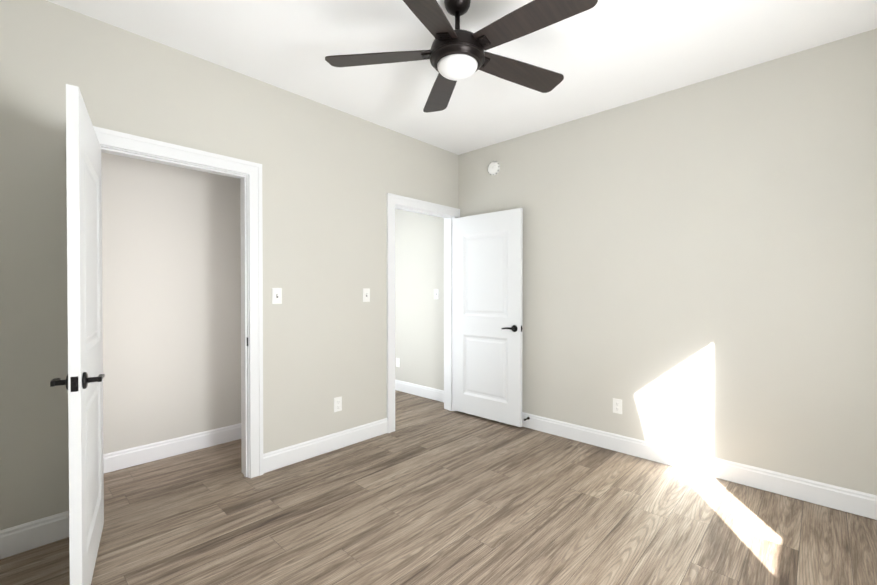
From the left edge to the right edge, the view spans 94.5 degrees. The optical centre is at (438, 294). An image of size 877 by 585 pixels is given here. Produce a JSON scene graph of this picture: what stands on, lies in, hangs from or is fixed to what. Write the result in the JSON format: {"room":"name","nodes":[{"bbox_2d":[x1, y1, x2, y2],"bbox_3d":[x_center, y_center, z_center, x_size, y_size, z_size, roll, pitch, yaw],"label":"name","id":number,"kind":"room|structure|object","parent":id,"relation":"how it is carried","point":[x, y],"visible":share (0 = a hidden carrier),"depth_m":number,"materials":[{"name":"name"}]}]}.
{"room":"empty bedroom","nodes":[
{"label":"empty bedroom","id":0,"kind":"room"},
{"bbox_2d":[101,152,240,453],"bbox_3d":[-1.912,-0.115,2.843,0.800,2.720,1.790,0,1,43],"label":"wall","id":1,"kind":"structure","parent":0,"point":[171,276],"depth_m":3.09,"materials":[{"name":"beige paint"}]},
{"bbox_2d":[103,423,240,473],"bbox_3d":[-2.110,1.173,3.041,0.014,0.131,1.550,0,1,43],"label":"baseboard","id":2,"kind":"structure","parent":1,"relation":"attached to","point":[113,461],"depth_m":3.09,"materials":[{"name":"white wood"}]},
{"bbox_2d":[0,0,458,529],"bbox_3d":[-1.083,-0.117,3.050,0.120,2.720,3.890,0,1,43],"label":"wall","id":3,"kind":"structure","parent":0,"point":[331,177],"depth_m":2.59,"materials":[{"name":"beige paint"}]},
{"bbox_2d":[0,511,68,558],"bbox_3d":[-2.083,1.183,1.905,0.014,0.131,0.535,0,1,43],"label":"baseboard","id":4,"kind":"structure","parent":3,"relation":"attached to","point":[17,539],"depth_m":2.00,"materials":[{"name":"white wood"}]},
{"bbox_2d":[50,84,104,584],"bbox_3d":[-1.578,0.227,1.829,0.147,2.000,0.824,0,1,-35],"label":"closet door","id":5,"kind":"structure","parent":3,"relation":"in","point":[83,381],"depth_m":1.58,"materials":[{"name":"white wood"}]},
{"bbox_2d":[93,126,262,477],"bbox_3d":[-1.612,0.177,2.493,0.166,2.141,0.992,0,1,43],"label":"door frame","id":6,"kind":"structure","parent":3,"relation":"attached to","point":[248,174],"depth_m":2.75,"materials":[{"name":"white wood"}]},
{"bbox_2d":[272,288,281,303],"bbox_3d":[-1.146,0.009,2.885,0.016,0.114,0.070,0,1,43],"label":"light switch","id":7,"kind":"object","parent":3,"relation":"attached to","point":[276,295],"visible":1,"depth_m":2.88,"materials":[{"name":"white plastic"}]},
{"bbox_2d":[263,418,387,472],"bbox_3d":[-0.841,1.172,3.220,0.014,0.131,1.125,0,1,43],"label":"baseboard","id":8,"kind":"structure","parent":3,"relation":"attached to","point":[289,455],"depth_m":3.14,"materials":[{"name":"white wood"}]},
{"bbox_2d":[334,396,341,411],"bbox_3d":[-0.807,0.881,3.257,0.009,0.114,0.070,0,1,43],"label":"electrical outlet","id":9,"kind":"object","parent":3,"relation":"attached to","point":[337,404],"visible":1,"depth_m":3.25,"materials":[{"name":"white plastic"}]},
{"bbox_2d":[363,288,369,301],"bbox_3d":[-0.610,0.004,3.453,0.016,0.114,0.070,0,1,43],"label":"light switch","id":10,"kind":"object","parent":3,"relation":"attached to","point":[366,294],"visible":1,"depth_m":3.45,"materials":[{"name":"white plastic"}]},
{"bbox_2d":[386,193,459,432],"bbox_3d":[-0.166,0.164,4.023,0.166,2.141,0.992,0,1,43],"label":"door frame","id":11,"kind":"structure","parent":3,"relation":"attached to","point":[448,214],"depth_m":3.89,"materials":[{"name":"white wood"}]},
{"bbox_2d":[453,208,522,426],"bbox_3d":[0.461,0.209,3.981,0.824,2.000,0.147,0,1,42],"label":"hall door","id":12,"kind":"structure","parent":11,"relation":"attached to","point":[487,305],"depth_m":3.94,"materials":[{"name":"white wood"}]},
{"bbox_2d":[395,209,443,389],"bbox_3d":[-0.673,-0.138,5.392,2.500,2.720,0.120,0,1,43],"label":"wall","id":13,"kind":"structure","parent":0,"point":[419,308],"depth_m":4.85,"materials":[{"name":"beige paint"}]},
{"bbox_2d":[396,358,399,366],"bbox_3d":[-0.520,0.864,5.169,0.070,0.114,0.009,0,1,43],"label":"outlet","id":14,"kind":"object","parent":13,"relation":"attached to","point":[397,362],"visible":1,"depth_m":5.16,"materials":[{"name":"white plastic"}]},
{"bbox_2d":[395,379,443,401],"bbox_3d":[-0.675,1.154,5.314,2.380,0.131,0.014,0,1,43],"label":"baseboard","id":15,"kind":"structure","parent":13,"relation":"attached to","point":[415,389],"depth_m":4.87,"materials":[{"name":"white wood"}]},
{"bbox_2d":[434,289,438,298],"bbox_3d":[-0.029,-0.006,4.692,0.070,0.114,0.016,0,1,43],"label":"light switch","id":16,"kind":"object","parent":13,"relation":"attached to","point":[436,293],"visible":1,"depth_m":4.69,"materials":[{"name":"white plastic"}]},
{"bbox_2d":[0,390,876,584],"bbox_3d":[-0.514,1.306,2.718,6.380,0.120,4.170,0,1,43],"label":"floor","id":17,"kind":"structure","parent":0,"point":[427,491],"depth_m":2.23,"materials":[{"name":"brown wood"}]},
{"bbox_2d":[46,0,876,154],"bbox_3d":[-0.514,-1.534,2.693,6.380,0.120,4.170,0,1,43],"label":"ceiling","id":18,"kind":"structure","parent":0,"point":[602,55],"depth_m":2.40,"materials":[{"name":"white paint"}]},
{"bbox_2d":[325,0,597,112],"bbox_3d":[0.131,-1.280,1.986,1.246,0.377,1.305,0,1,43],"label":"fan","id":19,"kind":"object","parent":18,"relation":"hanging from","point":[455,55],"visible":1,"depth_m":1.95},
{"bbox_2d":[459,28,876,494],"bbox_3d":[1.629,-0.117,3.081,3.780,2.720,0.120,0,1,43],"label":"wall","id":20,"kind":"structure","parent":0,"point":[699,267],"depth_m":2.75,"materials":[{"name":"beige paint"}]},
{"bbox_2d":[488,161,499,174],"bbox_3d":[0.540,-1.245,3.991,0.136,0.136,0.039,0,1,43],"label":"smoke detector","id":21,"kind":"object","parent":20,"relation":"attached to","point":[493,167],"visible":1,"depth_m":3.97,"materials":[{"name":"white plastic"}]},
{"bbox_2d":[613,398,621,413],"bbox_3d":[1.414,0.881,3.205,0.070,0.114,0.009,0,1,43],"label":"electrical outlet","id":22,"kind":"object","parent":20,"relation":"attached to","point":[617,405],"visible":1,"depth_m":3.20,"materials":[{"name":"white plastic"}]},
{"bbox_2d":[522,412,876,519],"bbox_3d":[1.528,1.173,3.096,3.630,0.131,0.014,0,1,43],"label":"baseboard","id":23,"kind":"structure","parent":20,"relation":"attached to","point":[863,504],"depth_m":2.73,"materials":[{"name":"white wood"}]}
]}

